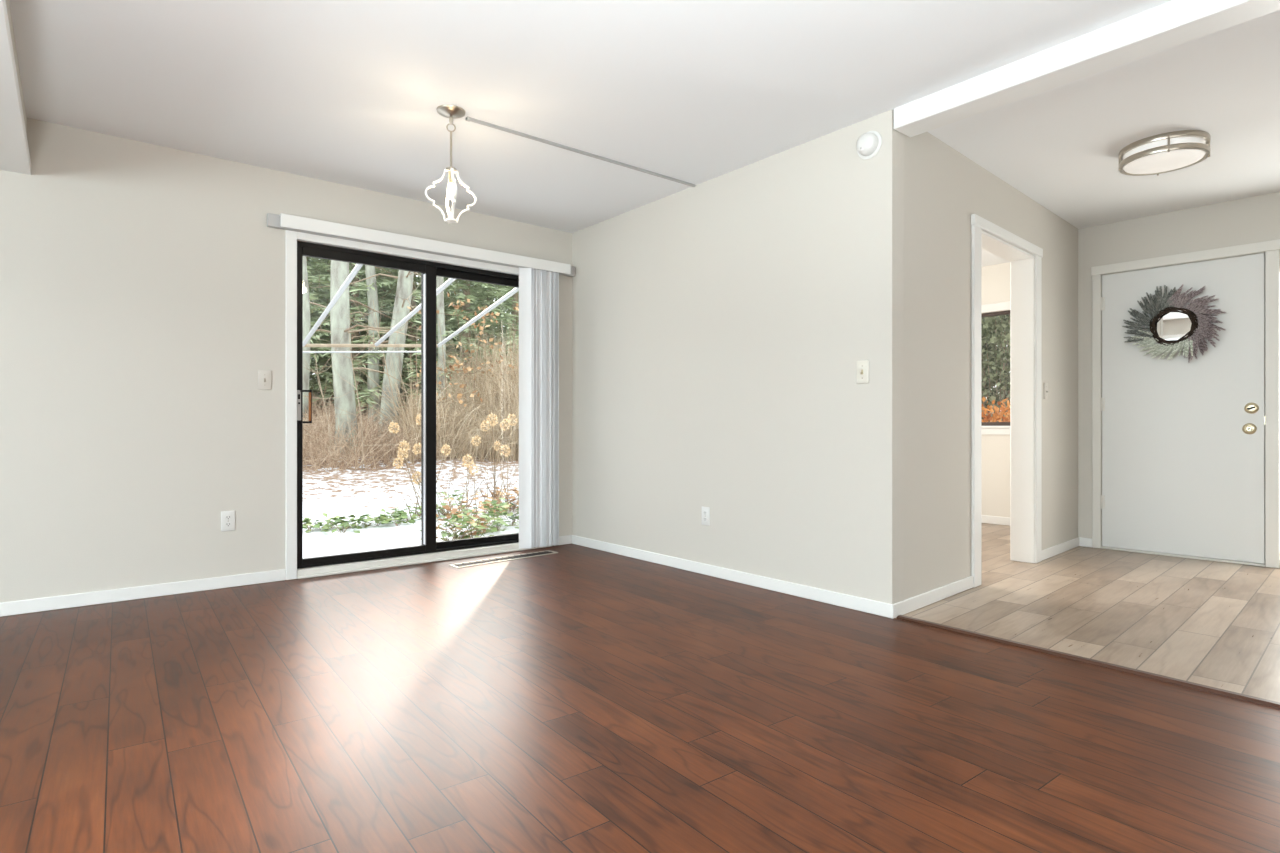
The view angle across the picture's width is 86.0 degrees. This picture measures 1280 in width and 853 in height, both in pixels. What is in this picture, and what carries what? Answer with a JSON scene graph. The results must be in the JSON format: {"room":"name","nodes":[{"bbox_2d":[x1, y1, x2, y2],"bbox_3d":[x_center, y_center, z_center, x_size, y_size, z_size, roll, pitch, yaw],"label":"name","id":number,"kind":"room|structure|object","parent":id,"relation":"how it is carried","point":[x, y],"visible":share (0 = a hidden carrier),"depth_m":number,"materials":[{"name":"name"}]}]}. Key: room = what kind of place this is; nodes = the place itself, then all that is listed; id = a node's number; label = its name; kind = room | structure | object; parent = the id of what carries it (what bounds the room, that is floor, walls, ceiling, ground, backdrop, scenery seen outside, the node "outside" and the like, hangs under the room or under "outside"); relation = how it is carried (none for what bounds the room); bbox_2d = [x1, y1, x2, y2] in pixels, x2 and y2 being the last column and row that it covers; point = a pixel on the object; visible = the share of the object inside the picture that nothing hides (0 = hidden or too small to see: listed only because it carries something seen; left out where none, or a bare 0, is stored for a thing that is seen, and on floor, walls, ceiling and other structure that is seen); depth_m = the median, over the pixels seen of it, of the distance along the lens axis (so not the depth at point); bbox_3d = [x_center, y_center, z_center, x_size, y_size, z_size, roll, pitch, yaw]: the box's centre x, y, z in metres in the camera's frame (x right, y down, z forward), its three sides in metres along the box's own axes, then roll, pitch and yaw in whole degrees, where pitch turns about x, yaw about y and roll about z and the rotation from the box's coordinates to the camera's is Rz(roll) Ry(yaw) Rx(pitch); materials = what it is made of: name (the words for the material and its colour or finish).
{"room":"empty living room","nodes":[
{"label":"empty living room","id":0,"kind":"room"},
{"bbox_2d":[0,118,571,602],"bbox_3d":[-3.385,-0.302,3.181,7.230,2.440,0.150,0,0,-39],"label":"wall","id":1,"kind":"structure","parent":0,"point":[143,285],"depth_m":3.69,"materials":[{"name":"grey paint"}]},
{"bbox_2d":[0,0,30,174],"bbox_3d":[-0.730,-1.387,0.273,0.462,0.290,7.750,0,0,-40],"label":"ceiling beam","id":2,"kind":"structure","parent":1,"relation":"attached to","point":[14,149],"depth_m":2.73,"materials":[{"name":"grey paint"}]},
{"bbox_2d":[0,569,285,616],"bbox_3d":[-4.128,0.885,2.472,5.182,0.067,0.014,0,0,-39],"label":"baseboard","id":3,"kind":"structure","parent":1,"relation":"attached to","point":[10,608],"depth_m":3.64,"materials":[{"name":"white paint"}]},
{"bbox_2d":[221,511,234,530],"bbox_3d":[-2.350,0.539,3.920,0.070,0.114,0.009,0,0,-39],"label":"wall outlet","id":4,"kind":"object","parent":1,"relation":"attached to","point":[227,517],"visible":1,"depth_m":3.92,"materials":[{"name":"white plastic"}]},
{"bbox_2d":[258,370,270,389],"bbox_3d":[-2.202,-0.274,4.033,0.070,0.114,0.020,0,0,-39],"label":"light switch","id":5,"kind":"object","parent":1,"relation":"attached to","point":[264,376],"visible":1,"depth_m":4.04,"materials":[{"name":"grey plastic"}]},
{"bbox_2d":[297,241,518,568],"bbox_3d":[-1.435,-0.133,4.737,1.740,1.998,0.176,0,0,-39],"label":"door","id":6,"kind":"structure","parent":1,"relation":"in","point":[429,270],"depth_m":4.70,"materials":[{"name":"black metal"}]},
{"bbox_2d":[286,230,551,579],"bbox_3d":[-1.406,-0.149,4.702,1.856,2.135,0.047,0,0,-39],"label":"trim","id":7,"kind":"structure","parent":1,"relation":"attached to","point":[292,237],"depth_m":4.13,"materials":[{"name":"white paint"}]},
{"bbox_2d":[267,213,574,548],"bbox_3d":[-1.340,-0.174,4.687,2.148,2.148,0.091,0,0,-39],"label":"vertical blind","id":8,"kind":"object","parent":1,"relation":"attached to","point":[538,278],"visible":1,"depth_m":5.08,"materials":[{"name":"white plastic"}]},
{"bbox_2d":[297,542,545,578],"bbox_3d":[-1.437,0.893,4.740,1.736,0.050,0.170,0,0,-39],"label":"trim","id":9,"kind":"structure","parent":1,"relation":"attached to","point":[309,572],"depth_m":4.55,"materials":[{"name":"white paint"}]},
{"bbox_2d":[554,535,571,545],"bbox_3d":[-0.600,0.885,5.342,0.158,0.067,0.012,0,0,-39],"label":"baseboard","id":10,"kind":"structure","parent":1,"relation":"attached to","point":[567,539],"depth_m":5.35,"materials":[{"name":"white paint"}]},
{"bbox_2d":[0,523,1279,852],"bbox_3d":[0.556,0.968,1.250,11.050,0.100,8.020,0,0,-40],"label":"floor","id":11,"kind":"structure","parent":0,"point":[576,698],"depth_m":2.18,"materials":[{"name":"laminate"}]},
{"bbox_2d":[449,550,557,567],"bbox_3d":[-0.928,0.915,4.761,0.800,0.007,0.124,0,0,-43],"label":"floor vent","id":12,"kind":"object","parent":11,"relation":"in","point":[547,552],"visible":1,"depth_m":4.74,"materials":[{"name":"silver metal"}]},
{"bbox_2d":[897,615,1279,708],"bbox_3d":[2.798,0.912,1.372,0.048,0.012,4.953,0,0,-39],"label":"floor strip","id":13,"kind":"object","parent":11,"relation":"on","point":[1205,688],"visible":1,"depth_m":2.62,"materials":[{"name":"brown wood"}]},
{"bbox_2d":[9,0,1279,266],"bbox_3d":[0.556,-1.582,1.250,11.050,0.120,8.020,0,0,-40],"label":"ceiling","id":14,"kind":"structure","parent":0,"point":[345,92],"depth_m":3.09,"materials":[{"name":"white paint"}]},
{"bbox_2d":[425,104,476,223],"bbox_3d":[-0.911,-1.252,3.313,0.180,0.539,0.180,0,0,20],"label":"pendant lamp","id":15,"kind":"object","parent":14,"relation":"hanging from","point":[452,112],"visible":1,"depth_m":3.30,"materials":[{"name":"silver metal"}]},
{"bbox_2d":[466,116,695,186],"bbox_3d":[-0.254,-1.514,3.852,1.530,0.015,0.022,0,0,-38],"label":"cable raceway","id":16,"kind":"object","parent":14,"relation":"attached to","point":[467,117],"visible":1,"depth_m":3.75,"materials":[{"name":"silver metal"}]},
{"bbox_2d":[1119,130,1210,175],"bbox_3d":[2.834,-1.466,3.722,0.396,0.112,0.396,0,0,-40],"label":"ceiling light","id":17,"kind":"object","parent":14,"relation":"attached to","point":[1158,154],"visible":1,"depth_m":3.63,"materials":[{"name":"white glass"}]},
{"bbox_2d":[572,109,903,603],"bbox_3d":[0.333,-0.302,4.442,0.110,2.440,2.886,0,0,-40],"label":"wall","id":18,"kind":"structure","parent":0,"point":[721,325],"depth_m":3.94,"materials":[{"name":"grey paint"}]},
{"bbox_2d":[702,506,709,525],"bbox_3d":[0.406,0.555,4.260,0.009,0.114,0.070,0,0,-40],"label":"wall outlet","id":19,"kind":"object","parent":18,"relation":"attached to","point":[705,510],"visible":1,"depth_m":4.25,"materials":[{"name":"white plastic"}]},
{"bbox_2d":[572,535,893,618],"bbox_3d":[0.337,0.885,4.340,0.012,0.067,2.748,0,0,-40],"label":"baseboard","id":20,"kind":"structure","parent":18,"relation":"attached to","point":[879,608],"depth_m":3.96,"materials":[{"name":"white paint"}]},
{"bbox_2d":[856,360,868,383],"bbox_3d":[1.101,-0.271,3.410,0.020,0.114,0.070,0,0,-40],"label":"light switch","id":21,"kind":"object","parent":18,"relation":"attached to","point":[862,367],"visible":1,"depth_m":3.41,"materials":[{"name":"beige plastic"}]},
{"bbox_2d":[856,131,881,159],"bbox_3d":[1.109,-1.388,3.370,0.058,0.136,0.136,0,0,-40],"label":"smoke detector","id":22,"kind":"object","parent":18,"relation":"attached to","point":[868,145],"visible":1,"depth_m":3.35,"materials":[{"name":"white plastic"}]},
{"bbox_2d":[894,0,1279,136],"bbox_3d":[2.853,-1.478,1.425,0.155,0.108,4.965,0,0,-40],"label":"beam","id":23,"kind":"structure","parent":18,"relation":"attached to","point":[1173,23],"depth_m":2.70,"materials":[{"name":"white paint"}]},
{"bbox_2d":[904,132,1077,599],"bbox_3d":[2.553,-0.302,4.621,3.554,2.440,0.131,0,0,-43],"label":"wall","id":24,"kind":"structure","parent":0,"point":[943,187],"depth_m":3.75,"materials":[{"name":"grey paint"}]},
{"bbox_2d":[893,576,972,617],"bbox_3d":[1.555,0.885,3.604,0.928,0.067,0.012,0,0,-43],"label":"baseboard","id":25,"kind":"structure","parent":24,"relation":"attached to","point":[911,604],"depth_m":3.56,"materials":[{"name":"white paint"}]},
{"bbox_2d":[971,214,1042,587],"bbox_3d":[2.265,-0.147,4.350,1.141,2.130,0.170,0,0,-43],"label":"trim","id":26,"kind":"structure","parent":24,"relation":"attached to","point":[1026,263],"depth_m":4.62,"materials":[{"name":"white paint"}]},
{"bbox_2d":[1044,383,1048,398],"bbox_3d":[2.825,-0.248,4.770,0.070,0.114,0.020,0,0,-43],"label":"light switch","id":27,"kind":"object","parent":24,"relation":"attached to","point":[1046,391],"visible":1,"depth_m":4.76,"materials":[{"name":"grey plastic"}]},
{"bbox_2d":[1042,537,1078,559],"bbox_3d":[3.051,0.885,4.983,0.867,0.067,0.012,0,0,-43],"label":"baseboard","id":28,"kind":"structure","parent":24,"relation":"attached to","point":[1060,548],"depth_m":4.96,"materials":[{"name":"white paint"}]},
{"bbox_2d":[981,262,1009,517],"bbox_3d":[3.152,-0.302,6.771,0.150,2.440,2.484,0,0,-43],"label":"wall","id":29,"kind":"structure","parent":0,"point":[995,279],"depth_m":6.46,"materials":[{"name":"white paint"}]},
{"bbox_2d":[981,301,1009,434],"bbox_3d":[3.313,-0.539,6.531,0.120,1.235,0.991,0,0,-43],"label":"window","id":30,"kind":"structure","parent":29,"relation":"in","point":[987,428],"depth_m":6.45,"materials":[{"name":"white"}]},
{"bbox_2d":[981,515,1009,525],"bbox_3d":[3.059,0.881,6.753,0.012,0.075,2.384,0,0,-43],"label":"baseboard","id":31,"kind":"structure","parent":29,"relation":"attached to","point":[997,520],"depth_m":6.45,"materials":[{"name":"white paint"}]},
{"bbox_2d":[1078,192,1279,546],"bbox_3d":[5.200,-0.302,3.414,0.151,2.440,5.232,0,0,-43],"label":"wall","id":32,"kind":"structure","parent":0,"point":[1255,219],"depth_m":5.01,"materials":[{"name":"grey paint"}]},
{"bbox_2d":[1079,537,1091,546],"bbox_3d":[3.402,0.885,5.251,0.012,0.067,0.094,0,0,-43],"label":"baseboard","id":33,"kind":"structure","parent":32,"relation":"attached to","point":[1085,542],"depth_m":5.24,"materials":[{"name":"white paint"}]},
{"bbox_2d":[1101,253,1264,566],"bbox_3d":[3.808,-0.111,4.873,0.124,2.058,0.939,0,0,-43],"label":"door","id":34,"kind":"structure","parent":32,"relation":"in","point":[1183,442],"depth_m":4.79,"materials":[{"name":"white paint"}]},
{"bbox_2d":[1154,310,1193,341],"bbox_3d":[3.767,-0.708,4.849,0.010,0.240,0.240,0,0,-43],"label":"round mirror","id":35,"kind":"object","parent":34,"relation":"attached to","point":[1172,325],"visible":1,"depth_m":4.85,"materials":[{"name":"silver metal"}]},
{"bbox_2d":[1123,284,1226,362],"bbox_3d":[3.737,-0.716,4.824,0.087,0.563,0.593,0,0,-42],"label":"wreath","id":36,"kind":"object","parent":34,"relation":"hanging from","point":[1206,330],"visible":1,"depth_m":4.80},
{"bbox_2d":[1091,239,1279,567],"bbox_3d":[4.023,-0.146,4.641,0.122,2.128,1.652,0,0,-43],"label":"trim","id":37,"kind":"structure","parent":32,"relation":"attached to","point":[1271,249],"depth_m":4.49,"materials":[{"name":"white paint"}]},
{"label":"outside","id":38,"kind":"structure","parent":0,"visible":0},
{"bbox_2d":[303,381,518,557],"bbox_3d":[-7.771,-0.682,20.403,30.000,3.462,32.040,0,0,-40],"label":"ground","id":39,"kind":"structure","parent":38,"point":[359,492],"depth_m":8.88,"materials":[{"name":"white snow"}]},
{"bbox_2d":[303,518,334,532],"bbox_3d":[-3.272,0.992,6.864,0.381,0.151,0.308,0,0,0],"label":"leafy plant","id":40,"kind":"object","parent":39,"relation":"on","point":[319,524],"visible":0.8,"depth_m":6.86,"materials":[{"name":"green plant"}]},
{"bbox_2d":[308,274,333,398],"bbox_3d":[-10.572,-4.468,18.272,4.828,8.001,4.604,0,0,-40],"label":"evergreen tree","id":41,"kind":"object","parent":39,"relation":"on","point":[308,274],"visible":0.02,"depth_m":19.26,"materials":[{"name":"green plant"}]},
{"bbox_2d":[303,516,343,529],"bbox_3d":[-3.223,0.990,6.979,0.418,0.154,0.337,0,0,-11],"label":"leafy plant","id":42,"kind":"object","parent":39,"relation":"on","point":[337,517],"visible":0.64,"depth_m":6.96,"materials":[{"name":"green plant"}]},
{"bbox_2d":[304,330,346,466],"bbox_3d":[-5.020,-0.379,10.596,1.152,2.122,1.552,0,0,-40],"label":"bare sapling","id":43,"kind":"object","parent":39,"relation":"on","point":[317,373],"visible":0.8,"depth_m":10.62,"materials":[{"name":"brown plant"}]},
{"bbox_2d":[303,256,355,428],"bbox_3d":[-6.513,-4.234,13.206,4.174,9.005,2.935,0,0,8],"label":"tree","id":44,"kind":"object","parent":39,"relation":"on","point":[306,303],"visible":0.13,"depth_m":13.34,"materials":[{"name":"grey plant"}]},
{"bbox_2d":[316,513,350,527],"bbox_3d":[-3.173,0.981,7.049,0.369,0.170,0.397,0,0,-40],"label":"leafy plant","id":45,"kind":"object","parent":39,"relation":"on","point":[323,514],"visible":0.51,"depth_m":7.02,"materials":[{"name":"green plant"}]},
{"bbox_2d":[309,258,366,373],"bbox_3d":[-11.916,-6.107,23.816,5.348,10.115,5.492,0,0,41],"label":"evergreen tree","id":46,"kind":"object","parent":39,"relation":"on","point":[310,258],"visible":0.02,"depth_m":23.81,"materials":[{"name":"green plant"}]},
{"bbox_2d":[321,518,360,533],"bbox_3d":[-2.943,0.984,6.765,0.395,0.172,0.419,0,0,-40],"label":"leafy plant","id":47,"kind":"object","parent":39,"relation":"on","point":[343,524],"visible":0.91,"depth_m":6.74,"materials":[{"name":"green plant"}]},
{"bbox_2d":[306,256,400,406],"bbox_3d":[-8.332,-4.240,17.490,4.604,8.001,4.828,0,0,-40],"label":"evergreen tree","id":48,"kind":"object","parent":39,"relation":"on","point":[312,296],"visible":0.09,"depth_m":17.49,"materials":[{"name":"green plant"}]},
{"bbox_2d":[308,258,405,407],"bbox_3d":[-9.380,-4.737,20.745,4.630,8.529,4.509,0,0,-13],"label":"evergreen tree","id":49,"kind":"object","parent":39,"relation":"on","point":[328,263],"visible":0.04,"depth_m":20.69,"materials":[{"name":"green plant"}]},
{"bbox_2d":[347,514,371,528],"bbox_3d":[-2.940,0.991,7.169,0.364,0.153,0.366,0,0,-40],"label":"leafy plant","id":50,"kind":"object","parent":39,"relation":"on","point":[351,519],"visible":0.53,"depth_m":7.12,"materials":[{"name":"green plant"}]},
{"bbox_2d":[315,265,415,423],"bbox_3d":[-6.428,-4.477,16.680,2.868,9.019,3.513,0,0,-24],"label":"tree","id":51,"kind":"object","parent":39,"relation":"on","point":[372,295],"visible":0.27,"depth_m":16.58,"materials":[{"name":"grey plant"}]},
{"bbox_2d":[348,515,384,527],"bbox_3d":[-2.854,0.990,7.179,0.384,0.158,0.306,0,0,19],"label":"leafy plant","id":52,"kind":"object","parent":39,"relation":"on","point":[376,519],"visible":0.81,"depth_m":7.13,"materials":[{"name":"green plant"}]},
{"bbox_2d":[312,313,420,469],"bbox_3d":[-4.381,-0.480,10.596,1.723,2.442,1.600,0,0,23],"label":"bare sapling","id":53,"kind":"object","parent":39,"relation":"on","point":[351,313],"visible":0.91,"depth_m":10.64,"materials":[{"name":"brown plant"}]},
{"bbox_2d":[308,257,437,415],"bbox_3d":[-7.529,-4.633,18.160,5.116,8.887,5.365,0,0,14],"label":"evergreen tree","id":54,"kind":"object","parent":39,"relation":"on","point":[355,316],"visible":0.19,"depth_m":17.70,"materials":[{"name":"green plant"}]},
{"bbox_2d":[309,270,439,444],"bbox_3d":[-4.533,-4.058,13.177,3.484,9.024,3.313,0,0,-10],"label":"tree","id":55,"kind":"object","parent":39,"relation":"on","point":[404,293],"visible":0.26,"depth_m":13.12,"materials":[{"name":"grey plant"}]},
{"bbox_2d":[359,514,391,525],"bbox_3d":[-2.797,0.992,7.268,0.386,0.156,0.330,0,0,-40],"label":"leafy plant","id":56,"kind":"object","parent":39,"relation":"on","point":[368,520],"visible":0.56,"depth_m":7.23,"materials":[{"name":"green plant"}]},
{"bbox_2d":[323,269,436,407],"bbox_3d":[-7.732,-4.378,20.847,3.984,8.001,3.880,0,0,41],"label":"evergreen tree","id":57,"kind":"object","parent":39,"relation":"on","point":[391,287],"visible":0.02,"depth_m":20.70,"materials":[{"name":"green plant"}]},
{"bbox_2d":[330,260,436,453],"bbox_3d":[-5.201,-3.974,11.856,4.711,9.016,2.817,0,0,15],"label":"tree","id":58,"kind":"object","parent":39,"relation":"on","point":[340,312],"visible":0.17,"depth_m":11.52,"materials":[{"name":"grey plant"}]},
{"bbox_2d":[303,392,473,471],"bbox_3d":[-5.122,0.011,12.897,4.948,1.482,6.325,0,0,-27],"label":"dry brush","id":59,"kind":"object","parent":39,"relation":"on","point":[319,442],"visible":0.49,"depth_m":11.18,"materials":[{"name":"brown plant"}]},
{"bbox_2d":[320,269,458,379],"bbox_3d":[-9.361,-6.412,26.026,5.923,10.908,5.768,0,0,5],"label":"evergreen tree","id":60,"kind":"object","parent":39,"relation":"on","point":[393,269],"visible":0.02,"depth_m":25.99,"materials":[{"name":"green plant"}]},
{"bbox_2d":[375,506,405,520],"bbox_3d":[-2.765,0.979,7.649,0.329,0.151,0.341,0,0,-32],"label":"leafy plant","id":61,"kind":"object","parent":39,"relation":"on","point":[395,509],"visible":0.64,"depth_m":7.71,"materials":[{"name":"green plant"}]},
{"bbox_2d":[345,289,440,446],"bbox_3d":[-4.137,-0.813,11.500,1.572,2.792,1.475,0,0,-40],"label":"bare sapling","id":62,"kind":"object","parent":39,"relation":"on","point":[377,330],"visible":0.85,"depth_m":11.35,"materials":[{"name":"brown plant"}]},
{"bbox_2d":[378,513,413,525],"bbox_3d":[-2.556,0.997,7.248,0.377,0.147,0.361,0,0,-40],"label":"leafy plant","id":63,"kind":"object","parent":39,"relation":"on","point":[403,515],"visible":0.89,"depth_m":7.25,"materials":[{"name":"green plant"}]},
{"bbox_2d":[395,510,420,522],"bbox_3d":[-2.566,0.993,7.538,0.380,0.147,0.360,0,0,-40],"label":"leafy plant","id":64,"kind":"object","parent":39,"relation":"on","point":[413,516],"visible":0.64,"depth_m":7.52,"materials":[{"name":"green plant"}]},
{"bbox_2d":[310,265,506,414],"bbox_3d":[-6.237,-4.973,18.026,5.902,9.776,5.627,0,0,-22],"label":"evergreen tree","id":65,"kind":"object","parent":39,"relation":"on","point":[413,340],"visible":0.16,"depth_m":17.78,"materials":[{"name":"green plant"}]},
{"bbox_2d":[374,323,442,455],"bbox_3d":[-3.949,-0.700,11.870,1.308,2.505,1.230,0,0,-22],"label":"bare sapling","id":66,"kind":"object","parent":39,"relation":"on","point":[404,323],"visible":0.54,"depth_m":11.86,"materials":[{"name":"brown plant"}]},
{"bbox_2d":[303,264,518,352],"bbox_3d":[-2.772,-0.214,6.223,3.592,2.450,3.734,0,0,-40],"label":"frame","id":67,"kind":"object","parent":39,"relation":"on","point":[357,267],"visible":0.2,"depth_m":7.38,"materials":[{"name":"silver metal"}]},
{"bbox_2d":[403,506,420,515],"bbox_3d":[-2.551,0.973,7.900,0.330,0.163,0.364,0,0,39],"label":"leafy plant","id":68,"kind":"object","parent":39,"relation":"on","point":[406,506],"visible":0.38,"depth_m":7.84,"materials":[{"name":"green plant"}]},
{"bbox_2d":[366,273,468,407],"bbox_3d":[-5.160,-4.413,16.744,3.944,9.009,3.596,0,0,1],"label":"tree","id":69,"kind":"object","parent":39,"relation":"on","point":[439,280],"visible":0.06,"depth_m":16.66,"materials":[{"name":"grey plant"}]},
{"bbox_2d":[388,414,450,517],"bbox_3d":[-2.465,0.454,7.852,0.908,1.216,0.630,0,0,-40],"label":"hydrangea","id":70,"kind":"object","parent":39,"relation":"on","point":[403,443],"visible":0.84,"depth_m":7.63,"materials":[{"name":"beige plant"}]},
{"bbox_2d":[353,315,518,462],"bbox_3d":[-2.734,-0.800,13.941,5.414,3.118,5.801,0,0,-19],"label":"dry brush","id":71,"kind":"object","parent":39,"relation":"on","point":[496,387],"visible":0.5,"depth_m":12.55,"materials":[{"name":"beige plant"}]},
{"bbox_2d":[381,276,492,404],"bbox_3d":[-6.277,-4.445,21.446,4.299,8.132,4.415,0,0,5],"label":"evergreen tree","id":72,"kind":"object","parent":39,"relation":"on","point":[448,316],"visible":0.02,"depth_m":21.13,"materials":[{"name":"green plant"}]},
{"bbox_2d":[407,306,479,431],"bbox_3d":[-3.532,-0.826,12.416,1.251,2.606,1.050,0,0,7],"label":"sapling","id":73,"kind":"object","parent":39,"relation":"on","point":[469,368],"visible":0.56,"depth_m":12.45,"materials":[{"name":"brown plant"}]},
{"bbox_2d":[412,373,482,458],"bbox_3d":[-3.303,-0.188,11.981,1.127,1.482,1.105,0,0,0],"label":"sapling","id":74,"kind":"object","parent":39,"relation":"on","point":[459,395],"visible":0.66,"depth_m":11.90,"materials":[{"name":"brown plant"}]},
{"bbox_2d":[417,515,485,541],"bbox_3d":[-1.639,0.917,5.975,0.581,0.307,0.625,0,0,-40],"label":"leafy plant","id":75,"kind":"object","parent":39,"relation":"on","point":[444,534],"visible":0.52,"depth_m":6.00,"materials":[{"name":"green plant"}]},
{"bbox_2d":[436,490,466,517],"bbox_3d":[-2.261,0.905,7.986,0.543,0.313,0.595,0,0,-20],"label":"leafy plant","id":76,"kind":"object","parent":39,"relation":"on","point":[442,492],"visible":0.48,"depth_m":8.00,"materials":[{"name":"green plant"}]},
{"bbox_2d":[420,291,487,419],"bbox_3d":[-3.632,-1.050,13.342,1.226,3.071,0.919,0,0,43],"label":"sapling","id":77,"kind":"object","parent":39,"relation":"on","point":[448,294],"visible":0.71,"depth_m":13.34,"materials":[{"name":"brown plant"}]},
{"bbox_2d":[399,277,518,407],"bbox_3d":[-4.467,-4.175,18.812,5.097,8.443,4.860,0,0,32],"label":"evergreen tree","id":78,"kind":"object","parent":39,"relation":"on","point":[465,307],"visible":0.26,"depth_m":18.54,"materials":[{"name":"green plant"}]},
{"bbox_2d":[436,508,488,539],"bbox_3d":[-1.647,0.917,6.231,0.546,0.309,0.572,0,0,37],"label":"leafy plant","id":79,"kind":"object","parent":39,"relation":"on","point":[453,510],"visible":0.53,"depth_m":6.21,"materials":[{"name":"green plant"}]},
{"bbox_2d":[420,282,511,387],"bbox_3d":[-4.785,-4.809,21.935,4.846,8.925,4.719,0,0,-31],"label":"evergreen tree","id":80,"kind":"object","parent":39,"relation":"on","point":[482,304],"visible":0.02,"depth_m":21.89,"materials":[{"name":"green plant"}]},
{"bbox_2d":[442,497,491,524],"bbox_3d":[-1.823,0.913,7.396,0.559,0.315,0.574,0,0,-40],"label":"leafy plant","id":81,"kind":"object","parent":39,"relation":"on","point":[446,507],"visible":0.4,"depth_m":7.40,"materials":[{"name":"green plant"}]},
{"bbox_2d":[442,512,507,540],"bbox_3d":[-1.479,0.919,6.106,0.583,0.304,0.516,0,0,18],"label":"leafy plant","id":82,"kind":"object","parent":39,"relation":"on","point":[454,517],"visible":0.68,"depth_m":6.13,"materials":[{"name":"green plant"}]},
{"bbox_2d":[436,435,514,517],"bbox_3d":[-1.908,0.584,7.832,0.856,0.972,0.692,0,0,5],"label":"hydrangea","id":83,"kind":"object","parent":39,"relation":"on","point":[476,436],"visible":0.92,"depth_m":7.91,"materials":[{"name":"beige plant"}]},
{"bbox_2d":[436,281,518,389],"bbox_3d":[-6.709,-6.801,28.206,6.187,11.702,6.354,0,0,-31],"label":"evergreen tree","id":84,"kind":"object","parent":39,"relation":"on","point":[462,281],"visible":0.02,"depth_m":28.16,"materials":[{"name":"green plant"}]},
{"bbox_2d":[437,279,518,408],"bbox_3d":[-3.789,-4.698,19.981,5.371,9.331,5.633,0,0,-4],"label":"evergreen tree","id":85,"kind":"object","parent":39,"relation":"on","point":[506,290],"visible":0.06,"depth_m":19.33,"materials":[{"name":"green plant"}]},
{"bbox_2d":[450,306,512,454],"bbox_3d":[-2.944,-0.895,13.176,0.918,2.907,1.626,0,0,-34],"label":"sapling","id":86,"kind":"object","parent":39,"relation":"on","point":[479,308],"visible":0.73,"depth_m":13.14,"materials":[{"name":"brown plant"}]},
{"bbox_2d":[455,504,510,533],"bbox_3d":[-1.534,0.920,6.712,0.534,0.301,0.585,0,0,-40],"label":"leafy plant","id":87,"kind":"object","parent":39,"relation":"on","point":[490,513],"visible":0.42,"depth_m":6.71,"materials":[{"name":"green plant"}]},
{"bbox_2d":[465,492,514,513],"bbox_3d":[-1.741,0.920,8.104,0.581,0.298,0.557,0,0,1],"label":"leafy plant","id":88,"kind":"object","parent":39,"relation":"on","point":[490,498],"visible":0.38,"depth_m":8.04,"materials":[{"name":"green plant"}]},
{"bbox_2d":[462,412,518,511],"bbox_3d":[-1.736,0.449,8.263,0.822,1.234,0.554,0,0,-40],"label":"hydrangea","id":89,"kind":"object","parent":39,"relation":"on","point":[500,447],"visible":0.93,"depth_m":8.25,"materials":[{"name":"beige plant"}]},
{"bbox_2d":[469,500,518,530],"bbox_3d":[-1.408,0.914,6.912,0.579,0.314,0.565,0,0,-40],"label":"leafy plant","id":90,"kind":"object","parent":39,"relation":"on","point":[493,502],"visible":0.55,"depth_m":6.92,"materials":[{"name":"green plant"}]},
{"bbox_2d":[479,488,518,511],"bbox_3d":[-1.647,0.921,8.444,0.545,0.280,0.579,0,0,17],"label":"leafy plant","id":91,"kind":"object","parent":39,"relation":"on","point":[498,491],"visible":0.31,"depth_m":8.42,"materials":[{"name":"green plant"}]},
{"bbox_2d":[480,303,518,385],"bbox_3d":[-2.713,-0.929,13.784,1.117,3.016,1.385,0,0,-11],"label":"sapling","id":92,"kind":"object","parent":39,"relation":"on","point":[514,308],"visible":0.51,"depth_m":13.70,"materials":[{"name":"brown plant"}]},
{"bbox_2d":[485,498,518,525],"bbox_3d":[-1.334,0.921,7.263,0.592,0.299,0.523,0,0,18],"label":"leafy plant","id":93,"kind":"object","parent":39,"relation":"on","point":[501,503],"visible":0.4,"depth_m":7.23,"materials":[{"name":"green plant"}]},
{"bbox_2d":[495,487,518,509],"bbox_3d":[-1.606,0.902,8.559,0.586,0.316,0.579,0,0,-40],"label":"leafy plant","id":94,"kind":"object","parent":39,"relation":"on","point":[515,488],"visible":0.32,"depth_m":8.55,"materials":[{"name":"green plant"}]},
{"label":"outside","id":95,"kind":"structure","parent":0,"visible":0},
{"bbox_3d":[8.134,0.893,8.014,9.250,0.350,14.000,0,0,-40],"label":"ground","id":96,"kind":"structure","parent":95,"visible":0},
{"bbox_2d":[981,314,1009,421],"bbox_3d":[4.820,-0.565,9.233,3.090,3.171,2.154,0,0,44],"label":"shrub","id":97,"kind":"object","parent":96,"relation":"on","point":[989,330],"visible":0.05,"depth_m":8.60,"materials":[{"name":"green plant"}]},
{"bbox_2d":[981,395,1009,421],"bbox_3d":[4.006,0.317,7.847,1.144,1.372,1.306,0,0,-40],"label":"shrub","id":98,"kind":"object","parent":96,"relation":"on","point":[997,415],"visible":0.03,"depth_m":7.75,"materials":[{"name":"orange plant"}]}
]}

